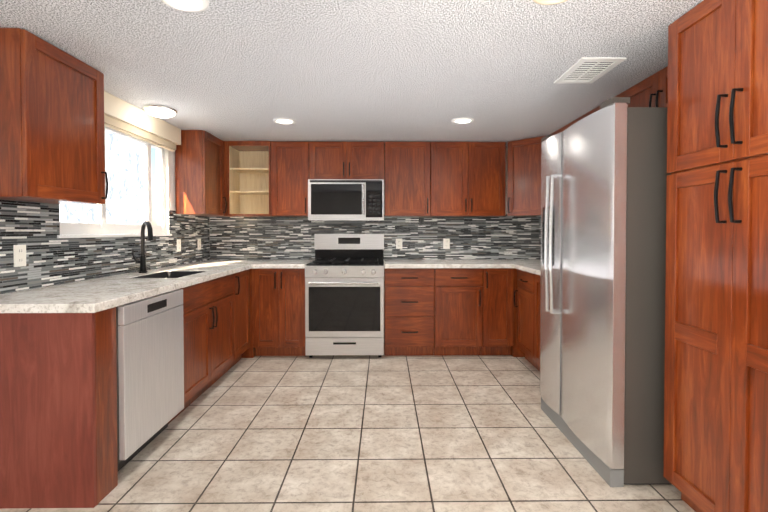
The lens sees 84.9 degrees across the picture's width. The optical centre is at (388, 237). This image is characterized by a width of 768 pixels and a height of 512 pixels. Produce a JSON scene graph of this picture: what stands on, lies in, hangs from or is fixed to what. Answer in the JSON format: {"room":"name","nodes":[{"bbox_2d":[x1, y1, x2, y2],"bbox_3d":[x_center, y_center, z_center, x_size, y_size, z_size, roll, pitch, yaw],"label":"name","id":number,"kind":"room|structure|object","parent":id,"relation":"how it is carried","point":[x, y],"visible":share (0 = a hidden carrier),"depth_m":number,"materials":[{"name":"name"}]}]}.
{"room":"kitchen","nodes":[
{"label":"kitchen","id":0,"kind":"room"},
{"bbox_2d":[0,149,209,294],"bbox_3d":[-2.007,0.124,1.576,0.108,2.180,6.210,0,1,-1],"label":"wall","id":1,"kind":"structure","parent":0,"point":[52,259],"depth_m":2.65,"materials":[{"name":"grey tile"}]},
{"bbox_2d":[13,245,25,266],"bbox_3d":[-1.957,0.094,2.231,0.007,0.115,0.072,0,1,-1],"label":"electrical outlet","id":2,"kind":"object","parent":1,"relation":"attached to","point":[19,255],"visible":1,"depth_m":2.23,"materials":[{"name":"white plastic"}]},
{"bbox_2d":[0,28,107,203],"bbox_3d":[-1.801,-0.585,2.219,0.311,0.777,0.555,0,1,-1],"label":"upper cabinet","id":3,"kind":"object","parent":1,"relation":"attached to","point":[52,146],"visible":0.98,"depth_m":2.09,"materials":[{"name":"brown wood"}]},
{"bbox_2d":[60,126,164,234],"bbox_3d":[-2.037,-0.429,3.147,0.055,0.799,1.284,0,1,-1],"label":"window","id":4,"kind":"structure","parent":1,"relation":"in","point":[100,226],"depth_m":3.53,"materials":[{"name":"white plastic"}]},
{"bbox_2d":[57,234,171,237],"bbox_3d":[-2.014,-0.018,3.154,0.110,0.018,1.330,0,1,-1],"label":"window sill","id":5,"kind":"structure","parent":1,"relation":"attached to","point":[103,235],"depth_m":2.95,"materials":[{"name":"white plastic"}]},
{"bbox_2d":[104,91,180,151],"bbox_3d":[-1.935,-0.880,3.177,0.081,0.216,1.357,0,1,-1],"label":"window valance","id":6,"kind":"object","parent":1,"relation":"attached to","point":[123,116],"visible":0.48,"depth_m":3.20,"materials":[{"name":"beige wood"}]},
{"bbox_2d":[177,239,180,251],"bbox_3d":[-1.976,0.071,3.961,0.007,0.115,0.072,0,1,-1],"label":"electrical outlet","id":7,"kind":"object","parent":1,"relation":"attached to","point":[178,245],"visible":1,"depth_m":3.95,"materials":[{"name":"white plastic"}]},
{"bbox_2d":[198,239,200,249],"bbox_3d":[-1.981,0.064,4.401,0.007,0.115,0.072,0,1,-1],"label":"electrical outlet","id":8,"kind":"object","parent":1,"relation":"attached to","point":[199,244],"visible":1,"depth_m":4.40,"materials":[{"name":"white plastic"}]},
{"bbox_2d":[175,130,232,216],"bbox_3d":[-1.824,-0.618,4.280,0.311,0.777,0.777,0,1,-1],"label":"upper cabinet","id":9,"kind":"object","parent":1,"relation":"attached to","point":[201,183],"visible":0.98,"depth_m":3.90,"materials":[{"name":"brown wood"}]},
{"bbox_2d":[0,348,694,511],"bbox_3d":[-0.034,1.244,1.616,4.055,0.060,6.410,0,1,-1],"label":"floor","id":10,"kind":"structure","parent":0,"point":[413,433],"depth_m":2.40,"materials":[{"name":"tile"}]},
{"bbox_2d":[0,307,117,508],"bbox_3d":[-1.637,0.769,1.956,0.633,0.878,0.170,0,1,-1],"label":"cabinet end panel","id":11,"kind":"object","parent":10,"relation":"on","point":[58,410],"visible":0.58,"depth_m":1.87,"materials":[{"name":"brown wood"}]},
{"bbox_2d":[116,289,183,470],"bbox_3d":[-1.626,0.764,2.357,0.664,0.875,0.618,0,1,-1],"label":"dishwasher","id":12,"kind":"object","parent":10,"relation":"on","point":[150,361],"visible":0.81,"depth_m":2.26,"materials":[{"name":"silver metal"}]},
{"bbox_2d":[168,274,233,423],"bbox_3d":[-1.631,0.750,3.158,0.671,0.878,0.975,0,1,-1],"label":"base cabinet","id":13,"kind":"object","parent":10,"relation":"on","point":[208,317],"visible":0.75,"depth_m":3.10,"materials":[{"name":"brown wood"}]},
{"bbox_2d":[225,269,249,372],"bbox_3d":[-1.639,0.738,3.861,0.671,0.878,0.425,0,1,-1],"label":"base cabinet","id":14,"kind":"object","parent":10,"relation":"on","point":[241,293],"visible":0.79,"depth_m":3.87,"materials":[{"name":"brown wood"}]},
{"bbox_2d":[253,268,305,355],"bbox_3d":[-1.068,0.730,4.371,0.509,0.878,0.655,0,1,-1],"label":"base cabinet","id":15,"kind":"object","parent":10,"relation":"on","point":[278,312],"visible":0.94,"depth_m":4.09,"materials":[{"name":"brown wood"}]},
{"bbox_2d":[305,234,383,357],"bbox_3d":[-0.427,0.565,4.340,0.760,1.210,0.709,0,1,-1],"label":"range","id":16,"kind":"object","parent":10,"relation":"on","point":[344,294],"visible":1,"depth_m":4.05,"materials":[{"name":"silver metal"}]},
{"bbox_2d":[241,268,524,357],"bbox_3d":[-0.061,0.729,4.412,3.840,0.878,0.596,0,1,-1],"label":"base cabinet","id":17,"kind":"object","parent":10,"relation":"on","point":[250,352],"visible":0.07,"depth_m":4.12,"materials":[{"name":"brown wood"}]},
{"bbox_2d":[0,260,259,312],"bbox_3d":[-1.625,0.287,3.258,0.690,0.040,2.840,0,1,-1],"label":"countertop","id":18,"kind":"structure","parent":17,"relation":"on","point":[95,295],"depth_m":2.30,"materials":[{"name":"stone"}]},
{"bbox_2d":[131,221,152,272],"bbox_3d":[-1.845,0.068,3.177,0.204,0.399,0.171,0,1,-1],"label":"faucet","id":19,"kind":"object","parent":18,"relation":"on","point":[142,262],"visible":1,"depth_m":3.21,"materials":[{"name":"black metal"}]},
{"bbox_2d":[133,271,205,277],"bbox_3d":[-1.624,0.394,3.140,0.337,0.242,0.517,0,1,-1],"label":"sink bowl","id":20,"kind":"object","parent":18,"relation":"in","point":[171,274],"visible":0.04,"depth_m":3.39,"materials":[{"name":"grey metal"}]},
{"bbox_2d":[256,260,313,268],"bbox_3d":[-1.054,0.269,4.364,0.479,0.040,0.642,0,1,-1],"label":"countertop","id":21,"kind":"structure","parent":17,"relation":"on","point":[264,264],"depth_m":4.05,"materials":[{"name":"stone"}]},
{"bbox_2d":[384,260,540,267],"bbox_3d":[0.909,0.269,4.386,1.901,0.040,0.642,0,1,-1],"label":"countertop","id":22,"kind":"structure","parent":17,"relation":"on","point":[388,263],"depth_m":4.16,"materials":[{"name":"stone"}]},
{"bbox_2d":[384,265,433,355],"bbox_3d":[0.203,0.730,4.386,0.489,0.878,0.655,0,1,-1],"label":"base cabinet","id":23,"kind":"object","parent":10,"relation":"on","point":[408,311],"visible":1,"depth_m":4.09,"materials":[{"name":"brown wood"}]},
{"bbox_2d":[434,268,482,354],"bbox_3d":[0.684,0.730,4.391,0.467,0.878,0.655,0,1,-1],"label":"base cabinet","id":24,"kind":"object","parent":10,"relation":"on","point":[458,311],"visible":0.94,"depth_m":4.11,"materials":[{"name":"brown wood"}]},
{"bbox_2d":[481,268,513,354],"bbox_3d":[1.070,0.730,4.396,0.300,0.878,0.655,0,1,-1],"label":"base cabinet","id":25,"kind":"object","parent":10,"relation":"on","point":[497,315],"visible":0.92,"depth_m":4.11,"materials":[{"name":"brown wood"}]},
{"bbox_2d":[514,269,539,370],"bbox_3d":[1.538,0.739,3.855,0.655,0.878,0.468,0,1,-1],"label":"base cabinet","id":26,"kind":"object","parent":10,"relation":"on","point":[525,313],"visible":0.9,"depth_m":3.84,"materials":[{"name":"brown wood"}]},
{"bbox_2d":[534,274,540,366],"bbox_3d":[1.544,0.747,3.305,0.655,0.878,0.627,0,1,-1],"label":"base cabinet","id":27,"kind":"object","parent":10,"relation":"on","point":[537,279],"visible":0.1,"depth_m":3.55,"materials":[{"name":"brown wood"}]},
{"bbox_2d":[512,264,540,275],"bbox_3d":[1.538,0.283,3.524,0.662,0.040,1.080,0,1,-1],"label":"countertop","id":28,"kind":"structure","parent":27,"relation":"on","point":[531,268],"depth_m":3.80,"materials":[{"name":"stone"}]},
{"bbox_2d":[540,97,670,486],"bbox_3d":[1.415,0.260,2.472,0.878,1.880,0.920,0,1,-1],"label":"refrigerator","id":29,"kind":"object","parent":10,"relation":"on","point":[604,173],"visible":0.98,"depth_m":2.04,"materials":[{"name":"silver metal"}]},
{"bbox_2d":[663,0,767,511],"bbox_3d":[1.560,0.126,1.561,0.662,2.177,0.740,0,1,-1],"label":"pantry cabinet","id":30,"kind":"object","parent":10,"relation":"on","point":[716,389],"visible":0.98,"depth_m":1.62,"materials":[{"name":"brown wood"}]},
{"bbox_2d":[0,0,702,146],"bbox_3d":[-0.034,-0.996,1.580,4.055,0.060,6.410,0,1,-1],"label":"ceiling","id":31,"kind":"structure","parent":0,"point":[384,71],"depth_m":2.29,"materials":[{"name":"white paint"}]},
{"bbox_2d":[143,104,177,117],"bbox_3d":[-1.745,-0.959,3.216,0.236,0.066,0.236,0,1,-1],"label":"dome light","id":32,"kind":"object","parent":31,"relation":"attached to","point":[160,111],"visible":1,"depth_m":3.15,"materials":[{"name":"white glass"}]},
{"bbox_2d":[161,0,208,12],"bbox_3d":[-0.828,-0.961,1.697,0.190,0.012,0.190,0,1,-1],"label":"recessed light","id":33,"kind":"object","parent":31,"relation":"in","point":[193,6],"visible":0.96,"depth_m":1.73,"materials":[{"name":"white plastic"}]},
{"bbox_2d":[273,118,295,124],"bbox_3d":[-0.884,-0.992,3.576,0.190,0.012,0.190,0,1,-1],"label":"recessed light","id":34,"kind":"object","parent":31,"relation":"in","point":[286,121],"visible":0.96,"depth_m":3.56,"materials":[{"name":"white plastic"}]},
{"bbox_2d":[452,117,473,123],"bbox_3d":[0.631,-0.991,3.563,0.190,0.012,0.190,0,1,-1],"label":"recessed light","id":35,"kind":"object","parent":31,"relation":"in","point":[464,120],"visible":1,"depth_m":3.55,"materials":[{"name":"white plastic"}]},
{"bbox_2d":[533,0,567,4],"bbox_3d":[0.653,-0.960,1.638,0.190,0.012,0.190,0,1,-1],"label":"recessed light","id":36,"kind":"object","parent":31,"relation":"in","point":[547,2],"visible":0.92,"depth_m":1.71,"materials":[{"name":"beige"}]},
{"bbox_2d":[554,57,625,83],"bbox_3d":[1.164,-0.975,2.459,0.240,0.008,0.380,0,1,-1],"label":"ceiling vent","id":37,"kind":"object","parent":31,"relation":"in","point":[586,70],"visible":1,"depth_m":2.43,"materials":[{"name":"white plastic"}]},
{"bbox_2d":[210,147,540,260],"bbox_3d":[-0.069,0.073,4.749,4.055,2.180,0.108,0,1,-1],"label":"wall","id":38,"kind":"structure","parent":0,"point":[505,237],"depth_m":4.70,"materials":[{"name":"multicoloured tile"}]},
{"bbox_2d":[227,141,275,216],"bbox_3d":[-1.452,-0.622,4.519,0.445,0.777,0.307,0,1,-1],"label":"upper cabinet","id":39,"kind":"object","parent":38,"relation":"attached to","point":[249,176],"visible":0.75,"depth_m":4.64,"materials":[{"name":"brown wood"}]},
{"bbox_2d":[271,141,308,216],"bbox_3d":[-1.029,-0.622,4.505,0.395,0.777,0.345,0,1,-1],"label":"upper cabinet","id":40,"kind":"object","parent":38,"relation":"attached to","point":[289,175],"visible":1,"depth_m":4.38,"materials":[{"name":"brown wood"}]},
{"bbox_2d":[309,141,383,178],"bbox_3d":[-0.436,-0.809,4.508,0.784,0.402,0.345,0,1,-1],"label":"upper cabinet","id":41,"kind":"object","parent":38,"relation":"attached to","point":[345,160],"visible":0.92,"depth_m":4.38,"materials":[{"name":"brown wood"}]},
{"bbox_2d":[308,179,383,220],"bbox_3d":[-0.436,-0.394,4.457,0.775,0.422,0.443,0,1,-1],"label":"over-the-range microwave","id":42,"kind":"object","parent":41,"relation":"attached to","point":[345,199],"visible":1,"depth_m":4.29,"materials":[{"name":"silver metal"}]},
{"bbox_2d":[396,239,401,248],"bbox_3d":[0.119,0.064,4.692,0.072,0.115,0.007,0,1,-1],"label":"electrical outlet","id":43,"kind":"object","parent":38,"relation":"attached to","point":[398,243],"visible":1,"depth_m":4.69,"materials":[{"name":"white plastic"}]},
{"bbox_2d":[385,142,429,216],"bbox_3d":[0.198,-0.622,4.519,0.479,0.777,0.345,0,1,-1],"label":"upper cabinet","id":44,"kind":"object","parent":38,"relation":"attached to","point":[407,179],"visible":1,"depth_m":4.39,"materials":[{"name":"brown wood"}]},
{"bbox_2d":[443,239,449,248],"bbox_3d":[0.649,0.064,4.699,0.072,0.115,0.007,0,1,-1],"label":"electrical outlet","id":45,"kind":"object","parent":38,"relation":"attached to","point":[446,243],"visible":1,"depth_m":4.70,"materials":[{"name":"white plastic"}]},
{"bbox_2d":[428,142,505,216],"bbox_3d":[0.834,-0.622,4.526,0.786,0.777,0.345,0,1,-1],"label":"upper cabinet","id":46,"kind":"object","parent":38,"relation":"attached to","point":[467,179],"visible":0.96,"depth_m":4.40,"materials":[{"name":"brown wood"}]},
{"bbox_2d":[507,136,544,215],"bbox_3d":[1.452,-0.618,4.297,0.438,0.777,0.228,1,1,44],"label":"upper cabinet","id":47,"kind":"object","parent":38,"relation":"attached to","point":[524,180],"visible":0.73,"depth_m":4.27,"materials":[{"name":"brown wood"}]},
{"bbox_3d":[1.944,0.124,1.621,0.100,2.180,6.210,0,1,-1],"label":"wall","id":48,"kind":"structure","parent":0,"visible":0},
{"bbox_2d":[550,106,599,134],"bbox_3d":[1.696,-0.606,3.521,0.345,0.777,1.100,0,1,-1],"label":"upper cabinet","id":49,"kind":"object","parent":48,"relation":"attached to","point":[562,129],"visible":0.08,"depth_m":3.51,"materials":[{"name":"brown wood"}]},
{"bbox_2d":[615,66,667,106],"bbox_3d":[1.709,-0.838,2.447,0.345,0.277,1.030,0,1,-1],"label":"upper cabinet","id":50,"kind":"object","parent":48,"relation":"attached to","point":[651,91],"visible":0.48,"depth_m":2.51,"materials":[{"name":"brown wood"}]},
{"label":"outside","id":51,"kind":"structure","parent":0,"visible":0},
{"bbox_2d":[59,131,144,234],"bbox_3d":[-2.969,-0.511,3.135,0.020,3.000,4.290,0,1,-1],"label":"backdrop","id":52,"kind":"structure","parent":51,"point":[125,201],"depth_m":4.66,"materials":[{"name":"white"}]}
]}

